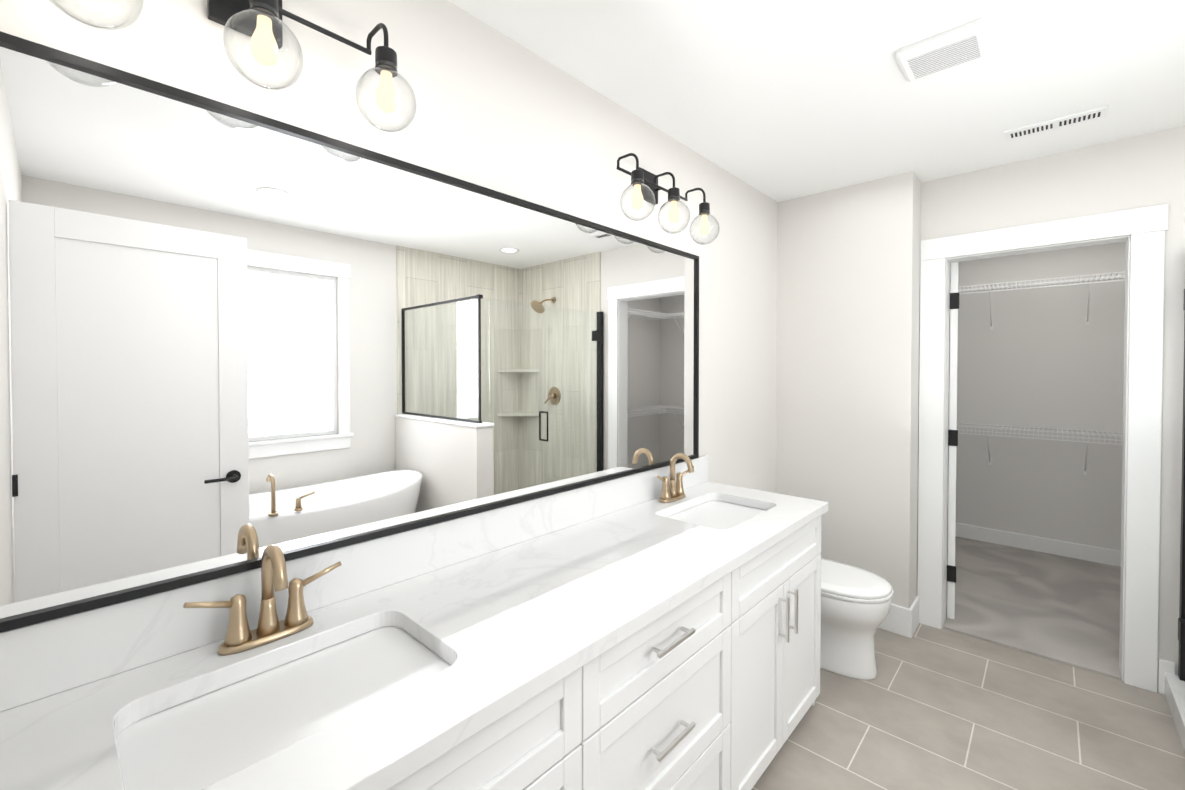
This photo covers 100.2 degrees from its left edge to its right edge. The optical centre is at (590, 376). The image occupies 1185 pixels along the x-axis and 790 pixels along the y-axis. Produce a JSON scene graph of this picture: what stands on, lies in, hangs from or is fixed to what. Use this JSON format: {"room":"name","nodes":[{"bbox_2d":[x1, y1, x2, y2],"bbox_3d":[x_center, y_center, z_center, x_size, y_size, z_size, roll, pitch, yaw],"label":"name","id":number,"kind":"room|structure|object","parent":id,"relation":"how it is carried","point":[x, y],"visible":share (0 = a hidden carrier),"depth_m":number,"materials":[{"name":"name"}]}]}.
{"room":"bathroom","nodes":[
{"label":"bathroom","id":0,"kind":"room"},
{"bbox_2d":[0,455,707,712],"bbox_3d":[-0.207,0.467,1.619,0.019,0.128,2.312,1,1,43],"label":"backsplash","id":1,"kind":"structure","parent":0,"relation":"attached to","point":[43,659],"depth_m":1.05,"materials":[{"name":"white stone"}]},
{"bbox_2d":[0,0,777,492],"bbox_3d":[0.114,0.159,2.068,0.120,2.470,3.660,1,1,43],"label":"wall","id":2,"kind":"structure","parent":0,"point":[500,112],"depth_m":1.54,"materials":[{"name":"white paint"}]},
{"bbox_2d":[48,0,416,132],"bbox_3d":[-0.657,-0.705,0.983,0.206,0.281,0.612,1,1,43],"label":"sconce","id":3,"kind":"object","parent":2,"relation":"attached to","point":[260,23],"visible":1,"depth_m":1.01,"materials":[{"name":"black"}]},
{"bbox_2d":[0,31,698,632],"bbox_3d":[-0.240,-0.082,1.569,0.029,0.961,2.197,1,1,43],"label":"mirror","id":4,"kind":"object","parent":2,"relation":"attached to","point":[234,339],"visible":0.98,"depth_m":1.07,"materials":[{"name":"black mirror"}]},
{"bbox_2d":[616,153,719,244],"bbox_3d":[0.309,-0.720,2.023,0.206,0.281,0.612,1,1,43],"label":"sconce","id":5,"kind":"object","parent":2,"relation":"attached to","point":[645,185],"visible":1,"depth_m":1.99,"materials":[{"name":"black"}]},
{"bbox_2d":[448,0,1184,201],"bbox_3d":[1.838,-1.122,1.730,3.080,0.100,5.540,1,1,43],"label":"ceiling","id":6,"kind":"structure","parent":0,"point":[779,100],"depth_m":1.77,"materials":[{"name":"white paint"}]},
{"bbox_2d":[895,17,992,82],"bbox_3d":[1.159,-1.056,1.624,0.240,0.027,0.220,1,1,43],"label":"ceiling vent","id":7,"kind":"object","parent":6,"relation":"in","point":[956,47],"visible":0.98,"depth_m":1.59,"materials":[{"name":"white plastic"}]},
{"bbox_2d":[1004,105,1108,141],"bbox_3d":[1.969,-1.072,2.107,0.320,0.009,0.110,1,1,43],"label":"ceiling vent","id":8,"kind":"object","parent":6,"relation":"in","point":[1063,121],"visible":1,"depth_m":2.09,"materials":[{"name":"white metal"}]},
{"bbox_2d":[776,171,920,608],"bbox_3d":[1.552,0.145,2.997,0.720,2.470,0.340,1,1,43],"label":"wall","id":9,"kind":"structure","parent":0,"point":[848,325],"depth_m":2.81,"materials":[{"name":"white paint"}]},
{"bbox_2d":[878,604,914,637],"bbox_3d":[1.447,1.307,2.868,0.705,0.150,0.021,1,1,43],"label":"baseboard","id":10,"kind":"structure","parent":9,"relation":"attached to","point":[900,620],"depth_m":2.66,"materials":[{"name":"white wood"}]},
{"bbox_2d":[751,623,1184,789],"bbox_3d":[1.198,1.458,1.079,3.080,0.100,3.660,1,1,43],"label":"floor","id":11,"kind":"structure","parent":0,"point":[929,708],"depth_m":1.97,"materials":[{"name":"grey tile"}]},
{"bbox_2d":[376,509,827,789],"bbox_3d":[-0.001,0.989,1.425,0.593,0.830,2.294,1,1,43],"label":"bathroom vanity","id":12,"kind":"object","parent":11,"relation":"on","point":[656,629],"depth_m":1.30,"materials":[{"name":"white wood"}]},
{"bbox_2d":[0,481,827,789],"bbox_3d":[-0.001,0.553,1.429,0.581,0.037,2.312,1,1,43],"label":"countertop","id":13,"kind":"structure","parent":12,"relation":"on","point":[514,619],"depth_m":1.00,"materials":[{"name":"white stone"}]},
{"bbox_2d":[180,544,343,660],"bbox_3d":[-0.641,0.439,1.002,0.136,0.202,0.279,1,1,43],"label":"faucet","id":14,"kind":"object","parent":13,"relation":"on","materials":[{"name":"gold metal"}]},
{"bbox_2d":[116,617,451,789],"bbox_3d":[-0.512,0.641,0.885,0.353,0.148,0.523,1,1,43],"label":"sink","id":15,"kind":"object","parent":13,"relation":"in","point":[186,741],"depth_m":0.87,"materials":[{"name":"white ceramic"}]},
{"bbox_2d":[652,453,695,504],"bbox_3d":[0.380,0.423,2.100,0.136,0.202,0.279,1,1,43],"label":"faucet","id":16,"kind":"object","parent":13,"relation":"on","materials":[{"name":"gold metal"}]},
{"bbox_2d":[664,497,771,528],"bbox_3d":[0.509,0.625,1.983,0.353,0.148,0.523,1,1,43],"label":"sink","id":17,"kind":"object","parent":13,"relation":"in","point":[718,512],"depth_m":2.06,"materials":[{"name":"white ceramic"}]},
{"bbox_2d":[820,558,893,679],"bbox_3d":[1.104,1.042,2.498,0.729,0.690,0.414,1,1,43],"label":"toilet","id":18,"kind":"object","parent":11,"relation":"on","point":[856,602],"visible":0.29,"depth_m":2.28,"materials":[{"name":"white ceramic"}]},
{"bbox_2d":[1164,673,1184,751],"bbox_3d":[2.152,1.349,1.693,0.120,0.100,1.215,1,1,43],"label":"shower curb","id":19,"kind":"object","parent":11,"relation":"on","point":[1174,690],"depth_m":2.01,"materials":[{"name":"stone"}]},
{"bbox_2d":[1178,289,1184,680],"bbox_3d":[2.508,0.382,1.275,1.173,1.844,1.293,1,1,43],"label":"glass","id":20,"kind":"object","parent":19,"relation":"on","point":[1181,640],"visible":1,"depth_m":2.10,"materials":[{"name":"black"}]},
{"bbox_2d":[943,536,1121,680],"bbox_3d":[2.879,1.422,3.136,2.300,0.112,1.876,1,1,43],"label":"floor","id":21,"kind":"structure","parent":0,"point":[1062,609],"depth_m":2.98,"materials":[{"name":"grey carpet"}]},
{"bbox_2d":[950,242,1125,550],"bbox_3d":[3.522,0.132,3.882,2.640,2.470,0.120,1,1,43],"label":"wall","id":22,"kind":"structure","parent":0,"point":[1045,357],"depth_m":3.81,"materials":[{"name":"white paint"}]},
{"bbox_2d":[955,523,1120,566],"bbox_3d":[3.512,1.300,3.815,2.300,0.113,0.018,1,1,43],"label":"baseboard","id":23,"kind":"structure","parent":22,"relation":"attached to","point":[1039,544],"depth_m":3.83,"materials":[{"name":"white wood"}]},
{"bbox_2d":[917,126,1184,691],"bbox_3d":[2.249,0.152,2.499,0.980,2.470,0.120,1,1,43],"label":"wall","id":24,"kind":"structure","parent":0,"point":[1142,171],"depth_m":2.23,"materials":[{"name":"white paint"}]},
{"bbox_2d":[946,262,958,618],"bbox_3d":[2.233,0.360,3.069,0.050,2.014,0.685,1,1,35],"label":"closet door","id":25,"kind":"structure","parent":24,"relation":"in","point":[952,440],"depth_m":2.79,"materials":[{"name":"white wood"}]},
{"bbox_2d":[917,204,1167,692],"bbox_3d":[2.216,0.316,2.517,0.904,2.142,0.142,1,1,43],"label":"trim","id":26,"kind":"structure","parent":24,"relation":"attached to","point":[1145,228],"depth_m":2.25,"materials":[{"name":"white wood"}]}
]}

